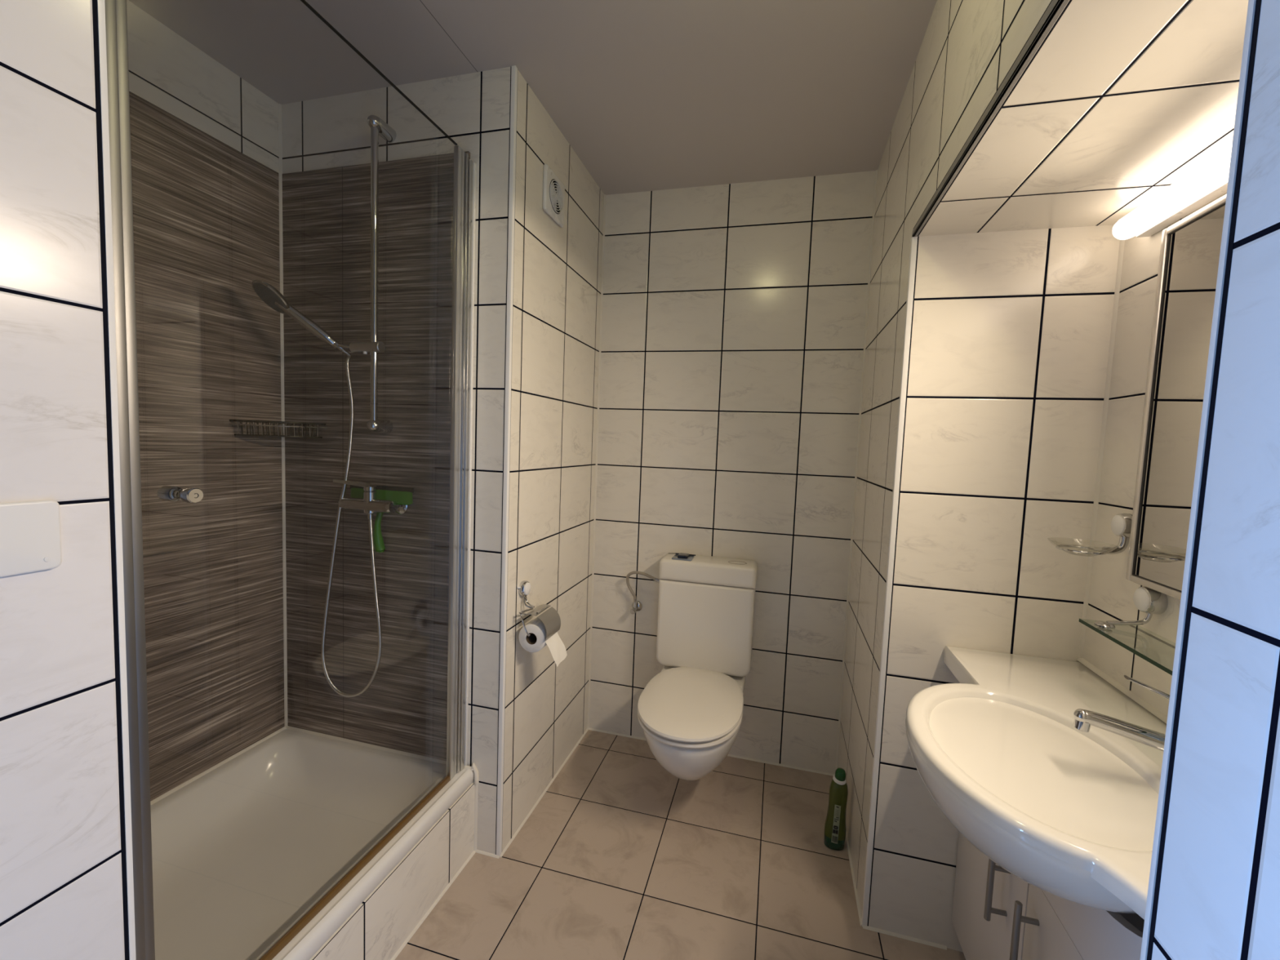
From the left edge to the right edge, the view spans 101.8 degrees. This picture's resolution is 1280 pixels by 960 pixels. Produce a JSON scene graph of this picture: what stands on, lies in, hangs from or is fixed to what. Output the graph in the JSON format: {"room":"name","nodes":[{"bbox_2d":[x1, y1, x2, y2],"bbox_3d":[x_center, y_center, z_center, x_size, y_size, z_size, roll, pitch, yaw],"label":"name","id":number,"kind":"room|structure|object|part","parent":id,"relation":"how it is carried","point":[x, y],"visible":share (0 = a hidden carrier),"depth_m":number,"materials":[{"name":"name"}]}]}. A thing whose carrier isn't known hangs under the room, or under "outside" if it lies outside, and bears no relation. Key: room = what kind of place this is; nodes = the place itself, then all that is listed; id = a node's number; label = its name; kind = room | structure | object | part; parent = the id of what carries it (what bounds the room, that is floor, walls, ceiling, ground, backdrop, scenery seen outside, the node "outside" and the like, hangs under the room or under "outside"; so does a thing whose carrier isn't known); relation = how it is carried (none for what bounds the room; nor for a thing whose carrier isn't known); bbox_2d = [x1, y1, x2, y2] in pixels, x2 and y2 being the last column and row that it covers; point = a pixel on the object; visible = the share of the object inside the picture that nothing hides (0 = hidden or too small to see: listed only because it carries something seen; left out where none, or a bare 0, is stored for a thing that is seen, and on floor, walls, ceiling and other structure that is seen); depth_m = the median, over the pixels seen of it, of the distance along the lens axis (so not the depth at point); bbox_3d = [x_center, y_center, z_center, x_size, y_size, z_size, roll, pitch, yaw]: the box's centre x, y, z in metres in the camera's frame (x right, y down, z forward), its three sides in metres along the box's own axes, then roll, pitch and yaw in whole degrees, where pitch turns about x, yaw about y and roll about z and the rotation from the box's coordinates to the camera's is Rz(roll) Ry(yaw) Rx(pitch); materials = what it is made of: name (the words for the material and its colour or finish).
{"room":"bathroom","nodes":[
{"label":"bathroom","id":0,"kind":"room"},
{"bbox_2d":[0,0,124,959],"bbox_3d":[-1.198,0.046,0.616,0.886,2.408,0.438,3,4,15],"label":"wall","id":1,"kind":"structure","parent":0,"point":[61,890],"depth_m":0.65,"materials":[{"name":"beige tile"}]},
{"bbox_2d":[0,499,62,577],"bbox_3d":[-0.746,0.071,0.574,0.009,0.086,0.159,3,4,15],"label":"wall plate","id":2,"kind":"object","parent":1,"relation":"attached to","point":[30,540],"visible":1,"depth_m":0.62,"materials":[{"name":"white plastic"}]},
{"bbox_2d":[92,0,136,959],"bbox_3d":[-0.717,0.058,0.710,0.008,2.408,0.012,3,4,15],"label":"trim","id":3,"kind":"structure","parent":1,"relation":"attached to","point":[99,6],"depth_m":0.70,"materials":[{"name":"white plastic"}]},
{"bbox_2d":[126,0,284,801],"bbox_3d":[-1.397,-0.014,1.370,0.109,2.408,0.920,3,4,15],"label":"wall","id":4,"kind":"structure","parent":0,"point":[205,147],"depth_m":1.54,"materials":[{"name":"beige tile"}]},
{"bbox_2d":[278,103,282,173],"bbox_3d":[-1.190,-1.126,1.721,0.006,0.226,0.006,3,4,15],"label":"trim","id":5,"kind":"structure","parent":4,"relation":"attached to","point":[280,138],"depth_m":1.72,"materials":[{"name":"beige plastic"}]},
{"bbox_2d":[309,782,475,959],"bbox_3d":[-0.675,1.111,1.244,0.050,0.237,0.920,3,4,15],"label":"shower curb","id":6,"kind":"object","parent":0,"point":[380,926],"visible":0.75,"depth_m":1.38,"materials":[{"name":"beige tile"}]},
{"bbox_2d":[150,725,479,959],"bbox_3d":[-1.008,0.992,1.328,0.773,0.162,0.922,3,4,15],"label":"shower tray","id":7,"kind":"object","parent":6,"relation":"on","point":[245,847],"visible":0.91,"depth_m":1.49,"materials":[{"name":"white ceramic"}]},
{"bbox_2d":[104,0,476,959],"bbox_3d":[-0.658,0.009,1.173,0.069,1.880,0.918,3,4,15],"label":"shower door","id":8,"kind":"structure","parent":7,"relation":"on","point":[116,15],"depth_m":0.81,"materials":[{"name":"clear glass"}]},
{"bbox_3d":[-0.762,0.022,0.849,0.036,0.025,0.025,3,4,15],"label":"door knob","id":9,"kind":"part","parent":8,"relation":"part of","materials":[{"name":"silver metal"}]},
{"bbox_3d":[-0.726,0.024,0.839,0.026,0.025,0.025,3,4,15],"label":"door knob","id":10,"kind":"part","parent":8,"relation":"part of","materials":[{"name":"silver metal"}]},
{"bbox_2d":[281,66,531,854],"bbox_3d":[-0.855,-0.021,1.748,0.959,2.408,0.109,3,4,15],"label":"wall","id":11,"kind":"structure","parent":0,"point":[326,140],"depth_m":1.66,"materials":[{"name":"beige tile"}]},
{"bbox_2d":[229,419,325,438],"bbox_3d":[-1.157,-0.163,1.669,0.183,0.050,0.183,3,4,15],"label":"wire basket","id":12,"kind":"object","parent":11,"relation":"attached to","point":[241,421],"visible":1,"depth_m":1.65,"materials":[{"name":"grey metal"}]},
{"bbox_2d":[278,173,287,726],"bbox_3d":[-1.224,-0.064,1.785,0.006,1.902,0.006,3,4,15],"label":"trim","id":13,"kind":"structure","parent":11,"relation":"attached to","point":[280,175],"depth_m":1.78,"materials":[{"name":"beige plastic"}]},
{"bbox_2d":[337,115,396,432],"bbox_3d":[-0.854,-0.621,1.619,0.159,0.942,0.088,3,4,15],"label":"shower rail","id":14,"kind":"object","parent":11,"relation":"attached to","point":[378,126],"visible":1,"depth_m":1.58,"materials":[{"name":"silver metal"}]},
{"bbox_2d":[251,279,344,351],"bbox_3d":[-1.033,-0.491,1.561,0.237,0.181,0.103,1,4,-10],"label":"shower","id":15,"kind":"object","parent":14,"relation":"attached to","point":[269,295],"visible":1,"depth_m":1.56,"materials":[{"name":"silver metal"}]},
{"bbox_3d":[-1.017,-0.481,1.586,0.162,0.132,0.033,1,4,-22],"label":"handle","id":16,"kind":"part","parent":15,"relation":"part of","materials":[{"name":"silver metal"}]},
{"bbox_2d":[320,348,382,697],"bbox_3d":[-0.917,0.150,1.659,0.228,1.122,0.032,3,4,15],"label":"shower hose","id":17,"kind":"object","parent":15,"relation":"hanging from","point":[348,357],"visible":0.99,"depth_m":1.65,"materials":[{"name":"silver metal"}]},
{"bbox_3d":[-0.809,-0.619,1.584,0.021,0.897,0.021,3,4,15],"label":"rail","id":18,"kind":"part","parent":14,"relation":"part of","materials":[{"name":"silver metal"}]},
{"bbox_2d":[333,479,408,519],"bbox_3d":[-0.859,0.060,1.637,0.210,0.124,0.118,3,4,15],"label":"shower mixer","id":19,"kind":"object","parent":11,"relation":"attached to","point":[369,504],"visible":0.93,"depth_m":1.62,"materials":[{"name":"silver metal"}]},
{"bbox_3d":[-0.887,0.016,1.623,0.121,0.036,0.039,1,4,-17],"label":"lever","id":20,"kind":"part","parent":19,"relation":"part of","materials":[{"name":"silver metal"}]},
{"bbox_2d":[350,484,413,553],"bbox_3d":[-0.834,0.128,1.675,0.240,0.219,0.034,3,4,15],"label":"squeegee","id":21,"kind":"object","parent":19,"relation":"on","point":[402,495],"visible":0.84,"depth_m":1.66,"materials":[{"name":"green plastic"}]},
{"bbox_3d":[-0.840,0.153,1.678,0.038,0.169,0.034,3,4,15],"label":"handle","id":22,"kind":"part","parent":21,"relation":"part of","materials":[{"name":"green plastic"}]},
{"bbox_3d":[-0.830,0.026,1.669,0.240,0.014,0.006,3,4,15],"label":"rubber blade","id":23,"kind":"part","parent":21,"relation":"part of","materials":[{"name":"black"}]},
{"bbox_2d":[473,783,478,850],"bbox_3d":[-0.528,1.069,1.675,0.007,0.270,0.007,3,4,15],"label":"trim","id":24,"kind":"structure","parent":11,"relation":"attached to","point":[477,784],"depth_m":1.68,"materials":[{"name":"beige plastic"}]},
{"bbox_2d":[495,65,517,856],"bbox_3d":[-0.409,0.007,1.590,0.016,2.408,0.016,3,4,15],"label":"trim","id":25,"kind":"structure","parent":11,"relation":"attached to","point":[513,69],"depth_m":1.58,"materials":[{"name":"white plastic"}]},
{"bbox_2d":[128,0,937,195],"bbox_3d":[-0.578,-1.188,0.614,3.470,0.100,3.600,3,4,15],"label":"ceiling","id":26,"kind":"structure","parent":0,"point":[647,95],"depth_m":1.47,"materials":[{"name":"white paint"}]},
{"bbox_2d":[515,89,604,832],"bbox_3d":[-0.324,-0.023,2.072,0.100,2.408,0.792,3,4,15],"label":"wall","id":27,"kind":"structure","parent":0,"point":[563,288],"depth_m":1.94,"materials":[{"name":"beige tile"}]},
{"bbox_2d":[517,580,560,640],"bbox_3d":[-0.337,0.419,1.698,0.119,0.170,0.123,3,4,15],"label":"toilet paper holder","id":28,"kind":"object","parent":27,"relation":"attached to","point":[550,618],"visible":0.97,"depth_m":1.69,"materials":[{"name":"silver metal"}]},
{"bbox_3d":[-0.360,0.438,1.698,0.054,0.112,0.107,3,4,15],"label":"wire arm","id":29,"kind":"part","parent":28,"relation":"part of","materials":[{"name":"silver metal"}]},
{"bbox_2d":[518,617,567,666],"bbox_3d":[-0.315,0.524,1.707,0.133,0.130,0.100,3,4,15],"label":"toilet roll","id":30,"kind":"object","parent":28,"relation":"hanging from","point":[535,642],"visible":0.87,"depth_m":1.67,"materials":[{"name":"white paper"}]},
{"bbox_2d":[542,164,564,227],"bbox_3d":[-0.290,-0.963,1.769,0.019,0.146,0.152,3,4,15],"label":"air vent","id":31,"kind":"object","parent":27,"relation":"in","point":[553,189],"visible":1,"depth_m":1.75,"materials":[{"name":"white plastic"}]},
{"bbox_2d":[395,729,965,959],"bbox_3d":[-0.673,1.312,0.790,3.470,0.100,3.600,3,4,15],"label":"floor","id":32,"kind":"structure","parent":0,"point":[621,857],"depth_m":1.61,"materials":[{"name":"beige tile"}]},
{"bbox_2d":[823,767,848,850],"bbox_3d":[0.666,1.107,1.759,0.068,0.274,0.060,3,4,15],"label":"bottle","id":33,"kind":"object","parent":32,"relation":"on","point":[835,829],"visible":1,"depth_m":1.74,"materials":[{"name":"green plastic"}]},
{"bbox_2d":[831,806,839,842],"bbox_3d":[0.654,1.150,1.738,0.016,0.122,0.007,4,4,21],"label":"print","id":34,"kind":"object","parent":33,"relation":"attached to","point":[835,810],"depth_m":1.74,"materials":[{"name":"white"}]},
{"bbox_2d":[951,831,1144,959],"bbox_3d":[0.811,0.916,0.859,0.272,0.791,1.038,3,4,15],"label":"vanity cabinet","id":35,"kind":"object","parent":32,"relation":"on","point":[997,914],"visible":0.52,"depth_m":1.01,"materials":[{"name":"white laminate"}]},
{"bbox_3d":[0.809,0.977,1.211,0.015,0.450,0.367,3,4,15],"label":"door","id":36,"kind":"part","parent":35,"relation":"part of","materials":[{"name":"white laminate"}]},
{"bbox_3d":[0.759,0.867,1.104,0.041,0.148,0.012,3,4,15],"label":"handle","id":37,"kind":"part","parent":35,"relation":"part of","materials":[{"name":"silver metal"}]},
{"bbox_3d":[0.727,0.874,0.985,0.041,0.148,0.012,3,4,15],"label":"handle","id":38,"kind":"part","parent":35,"relation":"part of","materials":[{"name":"silver metal"}]},
{"bbox_2d":[905,645,1166,919],"bbox_3d":[0.720,0.555,0.860,0.494,0.176,1.044,3,4,15],"label":"washbasin","id":39,"kind":"object","parent":35,"relation":"in","point":[1069,812],"visible":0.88,"depth_m":0.85,"materials":[{"name":"white ceramic"}]},
{"bbox_2d":[1072,675,1169,751],"bbox_3d":[0.816,0.395,0.818,0.212,0.156,0.054,3,4,15],"label":"faucet","id":40,"kind":"object","parent":39,"relation":"on","point":[1083,718],"visible":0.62,"depth_m":0.83,"materials":[{"name":"silver metal"}]},
{"bbox_3d":[0.806,0.415,0.832,0.187,0.064,0.031,4,4,22],"label":"spout","id":41,"kind":"part","parent":40,"relation":"part of","materials":[{"name":"silver metal"}]},
{"bbox_3d":[0.846,0.355,0.806,0.145,0.072,0.044,3,4,15],"label":"lever","id":42,"kind":"part","parent":40,"relation":"part of","materials":[{"name":"silver metal"}]},
{"bbox_3d":[0.713,0.999,0.851,0.015,0.450,0.372,3,4,15],"label":"door","id":43,"kind":"part","parent":35,"relation":"part of","materials":[{"name":"white laminate"}]},
{"bbox_3d":[0.735,0.642,0.863,0.017,0.251,1.038,3,4,15],"label":"apron panel","id":44,"kind":"part","parent":35,"relation":"part of","materials":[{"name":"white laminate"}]},
{"bbox_2d":[589,170,875,773],"bbox_3d":[0.342,-0.011,2.253,1.095,2.408,0.100,3,4,15],"label":"wall","id":45,"kind":"structure","parent":0,"point":[733,323],"depth_m":2.17,"materials":[{"name":"beige tile"}]},
{"bbox_2d":[586,194,605,728],"bbox_3d":[-0.197,-0.037,2.341,0.006,2.408,0.006,3,4,15],"label":"trim","id":46,"kind":"structure","parent":45,"relation":"attached to","point":[604,211],"depth_m":2.33,"materials":[{"name":"beige plastic"}]},
{"bbox_2d":[630,600,642,614],"bbox_3d":[-0.022,0.564,2.296,0.048,0.052,0.072,3,4,15],"label":"angle valve","id":47,"kind":"object","parent":45,"relation":"attached to","point":[637,607],"visible":0.96,"depth_m":2.31,"materials":[{"name":"silver metal"}]},
{"bbox_3d":[-0.030,0.574,2.273,0.026,0.026,0.022,3,4,15],"label":"knob","id":48,"kind":"part","parent":47,"relation":"part of","materials":[{"name":"silver metal"}]},
{"bbox_2d":[626,571,659,604],"bbox_3d":[0.024,0.474,2.256,0.180,0.154,0.035,4,4,24],"label":"supply hose","id":49,"kind":"object","parent":47,"relation":"attached to","point":[656,580],"visible":0.98,"depth_m":2.27,"materials":[{"name":"silver metal"}]},
{"bbox_2d":[637,552,757,781],"bbox_3d":[0.206,0.704,1.931,0.391,0.757,0.667,3,4,15],"label":"toilet","id":50,"kind":"object","parent":45,"relation":"attached to","point":[690,713],"visible":1,"depth_m":2.05,"materials":[{"name":"white ceramic"}]},
{"bbox_3d":[0.166,0.318,2.160,0.118,0.009,0.091,3,4,15],"label":"flush plate","id":51,"kind":"part","parent":50,"relation":"part of","materials":[{"name":"silver metal"}]},
{"bbox_3d":[0.184,0.815,1.869,0.365,0.020,0.511,3,4,15],"label":"seat","id":52,"kind":"part","parent":50,"relation":"part of","materials":[{"name":"white plastic"}]},
{"bbox_3d":[0.185,0.796,1.869,0.365,0.042,0.526,3,4,15],"label":"lid","id":53,"kind":"part","parent":50,"relation":"part of","materials":[{"name":"white plastic"}]},
{"bbox_3d":[0.284,0.371,2.152,0.391,0.087,0.161,3,4,15],"label":"cistern lid","id":54,"kind":"part","parent":50,"relation":"part of","materials":[{"name":"white ceramic"}]},
{"bbox_2d":[835,169,877,770],"bbox_3d":[0.854,0.022,2.062,0.006,2.408,0.006,3,4,15],"label":"trim","id":55,"kind":"structure","parent":45,"relation":"attached to","point":[876,171],"depth_m":2.06,"materials":[{"name":"beige plastic"}]},
{"bbox_2d":[837,0,1279,959],"bbox_3d":[0.691,0.133,0.404,0.565,2.408,3.500,3,4,15],"label":"wall","id":56,"kind":"structure","parent":0,"point":[1011,330],"depth_m":1.30,"materials":[{"name":"beige tile"}]},
{"bbox_2d":[391,728,946,959],"bbox_3d":[0.121,1.242,1.448,1.396,0.006,1.712,3,4,15],"label":"trim","id":57,"kind":"structure","parent":56,"relation":"attached to","point":[870,928],"depth_m":1.66,"materials":[{"name":"beige plastic"}]},
{"bbox_2d":[862,235,919,926],"bbox_3d":[0.674,0.319,1.409,0.016,1.895,0.016,3,4,15],"label":"trim","id":58,"kind":"structure","parent":56,"relation":"attached to","point":[914,240],"depth_m":1.40,"materials":[{"name":"white plastic"}]},
{"bbox_2d":[911,0,1071,236],"bbox_3d":[0.572,-0.605,0.832,0.014,0.021,1.052,3,4,15],"label":"trim","id":59,"kind":"structure","parent":56,"relation":"attached to","point":[1055,9],"depth_m":0.81,"materials":[{"name":"grey metal"}]},
{"bbox_2d":[1140,0,1262,959],"bbox_3d":[0.392,0.124,0.375,0.006,2.408,0.010,3,4,15],"label":"trim","id":60,"kind":"structure","parent":56,"relation":"attached to","point":[1254,7],"depth_m":0.36,"materials":[{"name":"white plastic"}]},
{"bbox_2d":[913,0,1248,235],"bbox_3d":[0.842,-0.836,0.744,0.553,0.513,1.048,3,4,15],"label":"wall","id":61,"kind":"structure","parent":0,"point":[1122,100],"depth_m":0.88,"materials":[{"name":"beige tile"}]},
{"bbox_2d":[1112,143,1232,239],"bbox_3d":[0.967,-0.527,0.726,0.069,0.048,0.900,3,4,15],"label":"lamp","id":62,"kind":"object","parent":61,"relation":"attached to","point":[1207,182],"visible":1,"depth_m":0.98,"materials":[{"name":"white plastic"}]},
{"bbox_2d":[1083,192,1226,724],"bbox_3d":[1.015,0.377,0.770,0.100,1.895,1.048,3,4,15],"label":"wall","id":63,"kind":"structure","parent":0,"point":[1111,594],"depth_m":1.17,"materials":[{"name":"beige tile"}]},
{"bbox_2d":[1055,513,1132,555],"bbox_3d":[1.004,0.116,1.144,0.141,0.092,0.090,3,4,15],"label":"holder","id":64,"kind":"object","parent":63,"relation":"attached to","point":[1121,524],"visible":0.92,"depth_m":1.13,"materials":[{"name":"silver metal"}]},
{"bbox_2d":[1047,537,1118,556],"bbox_3d":[0.978,0.151,1.154,0.120,0.028,0.120,3,4,15],"label":"soap dish","id":65,"kind":"object","parent":64,"relation":"in","point":[1062,537],"visible":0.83,"depth_m":1.15,"materials":[{"name":"clear glass"}]},
{"bbox_3d":[1.001,0.140,1.147,0.135,0.044,0.090,3,4,15],"label":"arm","id":66,"kind":"part","parent":64,"relation":"part of","materials":[{"name":"silver metal"}]},
{"bbox_2d":[1078,240,1124,657],"bbox_3d":[1.115,-0.075,1.256,0.006,1.055,0.006,3,4,15],"label":"trim","id":67,"kind":"structure","parent":63,"relation":"attached to","point":[1122,242],"depth_m":1.25,"materials":[{"name":"beige plastic"}]},
{"bbox_2d":[1076,657,1167,723],"bbox_3d":[0.959,0.475,0.791,0.009,0.009,1.048,3,4,15],"label":"trim","id":68,"kind":"structure","parent":63,"relation":"attached to","point":[1152,709],"depth_m":1.12,"materials":[{"name":"beige plastic"}]},
{"bbox_2d":[1079,586,1172,675],"bbox_3d":[0.920,0.281,0.806,0.112,0.106,0.616,3,4,15],"label":"glass shelf","id":69,"kind":"object","parent":63,"relation":"attached to","point":[1148,601],"visible":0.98,"depth_m":1.04,"materials":[{"name":"green"}]},
{"bbox_2d":[1125,194,1226,599],"bbox_3d":[0.965,-0.126,0.733,0.032,0.718,0.706,3,4,15],"label":"mirror","id":70,"kind":"object","parent":63,"relation":"attached to","point":[1190,250],"visible":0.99,"depth_m":1.00,"materials":[{"name":"silver metal"}]}
]}

